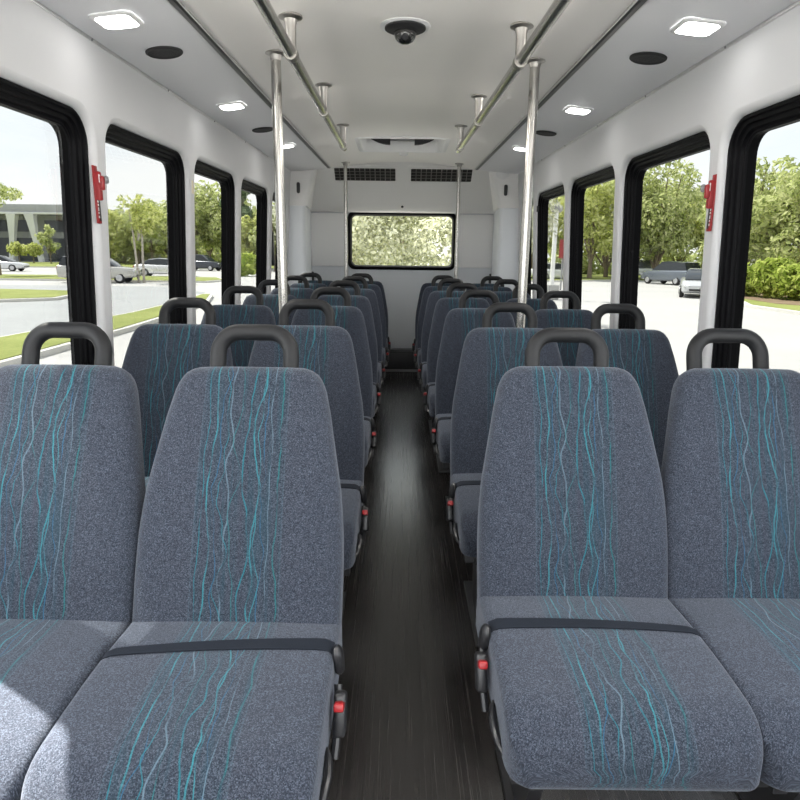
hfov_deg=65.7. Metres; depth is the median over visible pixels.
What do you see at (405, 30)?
dome camera
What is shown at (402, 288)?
wall
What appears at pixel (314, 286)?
passenger seat
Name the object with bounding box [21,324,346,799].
passenger seat
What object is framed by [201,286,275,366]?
passenger seat
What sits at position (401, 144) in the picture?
roof hatch
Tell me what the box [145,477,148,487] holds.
cushion
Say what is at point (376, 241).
window
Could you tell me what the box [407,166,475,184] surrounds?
air vent
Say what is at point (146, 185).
window
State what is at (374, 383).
cushion
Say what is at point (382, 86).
ceiling
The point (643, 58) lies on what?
ceiling speaker
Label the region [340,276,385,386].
passenger seat
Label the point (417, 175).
grille
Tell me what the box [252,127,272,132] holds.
ceiling speaker
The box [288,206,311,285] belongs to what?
wall
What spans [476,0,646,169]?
trim
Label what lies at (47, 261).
window
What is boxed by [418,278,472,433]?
passenger seat
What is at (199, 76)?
ceiling
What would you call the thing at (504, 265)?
wall
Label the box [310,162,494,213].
wall
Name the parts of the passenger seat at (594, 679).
recline lever, grab handle, backrest, seat frame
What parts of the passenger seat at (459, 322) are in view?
recline lever, seat frame, backrest, grab handle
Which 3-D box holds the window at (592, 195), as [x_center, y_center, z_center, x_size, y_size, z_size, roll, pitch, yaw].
[1.223,-0.849,3.880,0.132,1.085,0.951,1,13,0]
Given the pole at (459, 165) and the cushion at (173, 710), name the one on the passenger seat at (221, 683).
the cushion at (173, 710)
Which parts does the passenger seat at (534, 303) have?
grab handle, backrest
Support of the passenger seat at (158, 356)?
on the floor
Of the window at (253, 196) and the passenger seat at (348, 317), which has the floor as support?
the passenger seat at (348, 317)
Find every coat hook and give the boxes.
[296,182,299,192]
[504,185,507,195]
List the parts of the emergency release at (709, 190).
knob, handle, plate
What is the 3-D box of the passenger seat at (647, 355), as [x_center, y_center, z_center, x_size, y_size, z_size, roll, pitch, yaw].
[0.875,0.233,2.271,0.453,1.106,0.784,1,13,0]
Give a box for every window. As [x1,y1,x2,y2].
[0,77,96,367]
[105,124,186,367]
[194,160,234,323]
[241,179,266,304]
[271,192,277,290]
[348,212,455,269]
[527,197,532,297]
[537,185,564,308]
[568,166,614,328]
[618,131,709,374]
[711,95,799,372]
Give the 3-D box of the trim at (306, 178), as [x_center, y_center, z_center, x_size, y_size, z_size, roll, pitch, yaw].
[-0.969,-2.187,6.302,0.370,0.455,0.735,1,13,0]
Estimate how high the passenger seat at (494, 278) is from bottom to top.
1.106 m
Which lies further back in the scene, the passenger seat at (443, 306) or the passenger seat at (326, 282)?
the passenger seat at (326, 282)
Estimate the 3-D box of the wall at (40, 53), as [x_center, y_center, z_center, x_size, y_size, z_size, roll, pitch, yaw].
[-1.182,-0.349,2.798,0.218,2.550,7.100,1,13,0]
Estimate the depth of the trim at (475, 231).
6.75 m
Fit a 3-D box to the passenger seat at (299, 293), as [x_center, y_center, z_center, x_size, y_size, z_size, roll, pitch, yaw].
[-0.830,-0.355,4.629,0.467,1.106,0.784,1,13,0]
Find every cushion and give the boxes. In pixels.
[0,619,130,799]
[21,621,341,799]
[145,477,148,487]
[340,479,363,569]
[364,416,370,466]
[372,382,376,417]
[377,361,381,386]
[382,348,385,367]
[417,348,420,368]
[421,362,426,388]
[427,382,434,416]
[435,414,451,462]
[450,473,481,556]
[476,594,762,791]
[668,598,799,791]
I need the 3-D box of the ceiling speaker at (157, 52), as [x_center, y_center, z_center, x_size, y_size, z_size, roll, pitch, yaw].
[-0.889,-1.310,2.340,0.136,0.023,0.136,1,13,0]
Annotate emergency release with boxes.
[91,165,108,223]
[700,174,716,230]
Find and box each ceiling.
[37,0,325,170]
[180,0,633,168]
[479,0,796,173]
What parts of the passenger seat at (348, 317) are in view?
grab handle, backrest, recline lever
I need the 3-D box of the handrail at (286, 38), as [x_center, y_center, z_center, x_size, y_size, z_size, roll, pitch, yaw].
[-0.383,-1.169,1.744,0.083,0.181,5.030,1,13,0]
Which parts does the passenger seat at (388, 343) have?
backrest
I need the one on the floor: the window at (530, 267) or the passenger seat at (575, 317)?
the passenger seat at (575, 317)
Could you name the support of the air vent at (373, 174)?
in the wall at (328, 196)
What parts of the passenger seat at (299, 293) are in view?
backrest, grab handle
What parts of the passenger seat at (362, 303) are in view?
grab handle, backrest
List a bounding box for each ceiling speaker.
[145,46,182,58]
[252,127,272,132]
[536,130,556,135]
[629,52,666,64]
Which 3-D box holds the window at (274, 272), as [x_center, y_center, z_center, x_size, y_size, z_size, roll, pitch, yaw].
[-1.162,-1.325,5.681,0.132,1.082,0.701,1,13,0]
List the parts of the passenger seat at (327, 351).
backrest, grab handle, seat frame, recline lever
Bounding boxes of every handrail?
[253,0,348,150]
[455,0,571,152]
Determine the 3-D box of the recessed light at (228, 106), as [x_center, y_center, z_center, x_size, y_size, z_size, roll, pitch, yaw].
[-0.878,-1.533,3.237,0.140,0.027,0.140,1,13,0]
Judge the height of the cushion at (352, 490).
0.141 m
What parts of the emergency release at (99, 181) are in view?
plate, handle, knob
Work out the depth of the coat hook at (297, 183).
5.97 m
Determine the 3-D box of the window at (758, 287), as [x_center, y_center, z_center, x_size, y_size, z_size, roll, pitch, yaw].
[1.218,-0.348,1.861,0.132,1.085,0.911,1,13,0]
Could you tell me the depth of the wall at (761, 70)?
2.38 m
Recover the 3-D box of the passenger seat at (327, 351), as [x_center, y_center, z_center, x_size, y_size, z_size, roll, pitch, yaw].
[-0.350,0.233,2.156,0.499,1.106,0.786,1,13,0]
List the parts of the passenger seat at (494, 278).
grab handle, backrest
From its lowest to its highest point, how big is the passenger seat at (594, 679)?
1.109 m
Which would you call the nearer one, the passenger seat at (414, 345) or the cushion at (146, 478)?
the cushion at (146, 478)
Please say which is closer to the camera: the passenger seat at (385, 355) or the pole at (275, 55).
the pole at (275, 55)
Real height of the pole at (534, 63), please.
2.080 m
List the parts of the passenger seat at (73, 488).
grab handle, backrest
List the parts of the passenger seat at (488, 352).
recline lever, seat frame, backrest, grab handle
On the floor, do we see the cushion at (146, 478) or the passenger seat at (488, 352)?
the passenger seat at (488, 352)
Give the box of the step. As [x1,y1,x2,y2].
[385,348,417,371]
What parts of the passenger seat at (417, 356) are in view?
backrest, grab handle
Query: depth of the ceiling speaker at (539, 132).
3.89 m
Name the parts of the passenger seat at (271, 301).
backrest, grab handle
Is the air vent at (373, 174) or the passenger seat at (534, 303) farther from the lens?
the air vent at (373, 174)
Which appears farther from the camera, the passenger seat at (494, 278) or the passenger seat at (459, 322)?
the passenger seat at (494, 278)
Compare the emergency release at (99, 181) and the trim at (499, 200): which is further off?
the trim at (499, 200)
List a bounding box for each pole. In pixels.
[265,49,287,312]
[341,162,349,276]
[454,163,462,277]
[516,57,544,327]
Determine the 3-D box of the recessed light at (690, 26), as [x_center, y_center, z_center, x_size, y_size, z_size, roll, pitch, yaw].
[0.960,-1.200,2.001,0.140,0.024,0.140,1,13,0]
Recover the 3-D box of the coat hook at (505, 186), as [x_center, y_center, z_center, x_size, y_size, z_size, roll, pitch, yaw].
[1.019,-2.023,5.980,0.032,0.104,0.026,1,13,0]
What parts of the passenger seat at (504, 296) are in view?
grab handle, backrest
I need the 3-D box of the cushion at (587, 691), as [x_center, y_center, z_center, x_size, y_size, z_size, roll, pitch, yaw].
[0.425,0.575,1.322,0.465,0.141,0.498,1,13,0]
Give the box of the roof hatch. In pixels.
[355,136,449,152]
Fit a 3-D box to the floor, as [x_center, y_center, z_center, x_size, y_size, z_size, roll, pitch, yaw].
[-0.007,0.588,3.349,2.560,0.100,7.850,1,13,0]
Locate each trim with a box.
[30,0,289,171]
[168,0,329,167]
[289,170,316,209]
[311,213,343,265]
[458,215,493,267]
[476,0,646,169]
[489,171,520,211]
[519,0,799,174]
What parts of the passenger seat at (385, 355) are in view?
grab handle, backrest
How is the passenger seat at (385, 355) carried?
on the floor
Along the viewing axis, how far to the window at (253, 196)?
4.89 m
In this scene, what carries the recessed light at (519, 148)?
in the ceiling at (609, 82)
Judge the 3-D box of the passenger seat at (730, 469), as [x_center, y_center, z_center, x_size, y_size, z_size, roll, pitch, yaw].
[0.875,0.430,1.434,0.453,1.106,0.784,1,13,0]
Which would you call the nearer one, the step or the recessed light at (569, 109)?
the recessed light at (569, 109)
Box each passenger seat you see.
[0,322,145,799]
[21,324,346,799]
[122,297,232,487]
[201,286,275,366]
[242,279,296,324]
[248,299,368,617]
[270,275,313,298]
[290,273,326,296]
[291,287,376,466]
[302,280,332,286]
[318,280,380,417]
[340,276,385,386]
[345,273,388,403]
[354,281,390,386]
[412,283,450,394]
[414,275,459,406]
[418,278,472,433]
[423,283,489,472]
[431,290,515,522]
[446,302,562,646]
[466,283,499,290]
[475,327,762,799]
[478,276,512,299]
[486,279,530,304]
[507,284,557,327]
[535,291,592,365]
[575,303,678,472]
[661,328,799,799]
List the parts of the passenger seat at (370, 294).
grab handle, backrest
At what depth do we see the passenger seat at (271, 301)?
3.98 m
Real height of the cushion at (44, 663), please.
0.141 m
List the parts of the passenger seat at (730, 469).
grab handle, backrest, seat frame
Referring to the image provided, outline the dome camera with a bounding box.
[380,17,430,44]
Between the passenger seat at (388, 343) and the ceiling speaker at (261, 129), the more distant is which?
the passenger seat at (388, 343)
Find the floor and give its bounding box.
[327,372,740,799]
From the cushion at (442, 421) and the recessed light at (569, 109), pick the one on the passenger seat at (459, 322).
the cushion at (442, 421)
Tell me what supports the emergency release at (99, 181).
attached to the wall at (40, 53)
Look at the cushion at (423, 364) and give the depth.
4.43 m
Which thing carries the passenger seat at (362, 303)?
on the floor
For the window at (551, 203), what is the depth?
5.01 m
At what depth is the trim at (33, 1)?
2.38 m
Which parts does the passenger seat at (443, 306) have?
backrest, grab handle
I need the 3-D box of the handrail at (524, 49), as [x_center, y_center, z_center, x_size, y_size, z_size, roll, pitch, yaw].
[0.442,-1.163,1.759,0.083,0.183,5.061,0,13,-1]
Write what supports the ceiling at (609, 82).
attached to the ceiling at (382, 86)
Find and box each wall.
[0,0,290,365]
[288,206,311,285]
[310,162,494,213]
[311,212,493,347]
[491,208,517,290]
[518,0,799,367]
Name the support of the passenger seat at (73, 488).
on the floor
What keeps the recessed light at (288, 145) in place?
in the ceiling at (199, 76)
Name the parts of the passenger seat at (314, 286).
backrest, grab handle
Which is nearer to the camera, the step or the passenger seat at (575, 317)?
the passenger seat at (575, 317)
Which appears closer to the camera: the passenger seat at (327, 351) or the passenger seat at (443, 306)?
the passenger seat at (327, 351)
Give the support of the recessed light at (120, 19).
in the ceiling at (199, 76)
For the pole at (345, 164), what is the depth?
5.92 m
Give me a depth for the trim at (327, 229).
6.75 m
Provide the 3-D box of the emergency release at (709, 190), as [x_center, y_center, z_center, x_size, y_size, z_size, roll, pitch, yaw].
[1.125,-0.725,2.283,0.047,0.200,0.044,1,13,0]
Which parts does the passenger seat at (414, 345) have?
backrest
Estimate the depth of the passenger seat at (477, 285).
6.13 m
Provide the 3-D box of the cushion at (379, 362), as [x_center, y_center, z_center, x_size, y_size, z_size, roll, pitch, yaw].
[-0.370,-0.199,4.517,0.465,0.141,0.498,1,13,0]
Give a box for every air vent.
[331,165,398,183]
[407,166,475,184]
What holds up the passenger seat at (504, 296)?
on the floor
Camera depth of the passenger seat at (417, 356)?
5.49 m
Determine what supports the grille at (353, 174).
attached to the air vent at (373, 174)
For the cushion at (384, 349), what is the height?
0.141 m
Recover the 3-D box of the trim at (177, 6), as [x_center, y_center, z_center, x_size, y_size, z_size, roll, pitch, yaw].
[-0.697,-1.397,2.555,0.026,0.104,7.110,1,13,0]
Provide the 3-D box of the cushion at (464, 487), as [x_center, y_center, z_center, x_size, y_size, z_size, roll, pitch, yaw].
[0.425,0.378,2.159,0.465,0.141,0.498,1,13,0]
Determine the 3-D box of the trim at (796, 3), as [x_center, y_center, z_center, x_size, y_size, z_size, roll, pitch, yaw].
[1.125,-1.311,2.513,0.016,0.094,7.000,1,13,0]
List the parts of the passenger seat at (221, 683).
backrest, grab handle, recline lever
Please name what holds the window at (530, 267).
in the wall at (761, 70)
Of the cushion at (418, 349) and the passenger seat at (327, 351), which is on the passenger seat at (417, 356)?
the cushion at (418, 349)
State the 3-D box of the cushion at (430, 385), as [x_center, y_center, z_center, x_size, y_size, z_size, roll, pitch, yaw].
[0.406,-0.013,3.819,0.465,0.141,0.498,1,13,0]
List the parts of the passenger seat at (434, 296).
backrest, grab handle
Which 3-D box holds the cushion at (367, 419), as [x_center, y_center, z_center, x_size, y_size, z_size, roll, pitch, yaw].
[-0.374,0.176,2.920,0.465,0.141,0.498,1,13,0]
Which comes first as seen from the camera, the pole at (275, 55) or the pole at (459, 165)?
the pole at (275, 55)
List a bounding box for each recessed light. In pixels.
[88,10,143,29]
[216,101,246,110]
[283,143,295,148]
[512,146,525,150]
[563,106,593,114]
[670,17,725,36]
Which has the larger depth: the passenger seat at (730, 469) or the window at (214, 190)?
the window at (214, 190)
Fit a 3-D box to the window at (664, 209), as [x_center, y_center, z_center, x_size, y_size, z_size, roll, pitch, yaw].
[1.221,-0.596,2.861,0.132,1.085,0.951,1,13,0]
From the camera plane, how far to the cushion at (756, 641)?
1.26 m
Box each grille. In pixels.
[335,168,390,180]
[411,169,467,181]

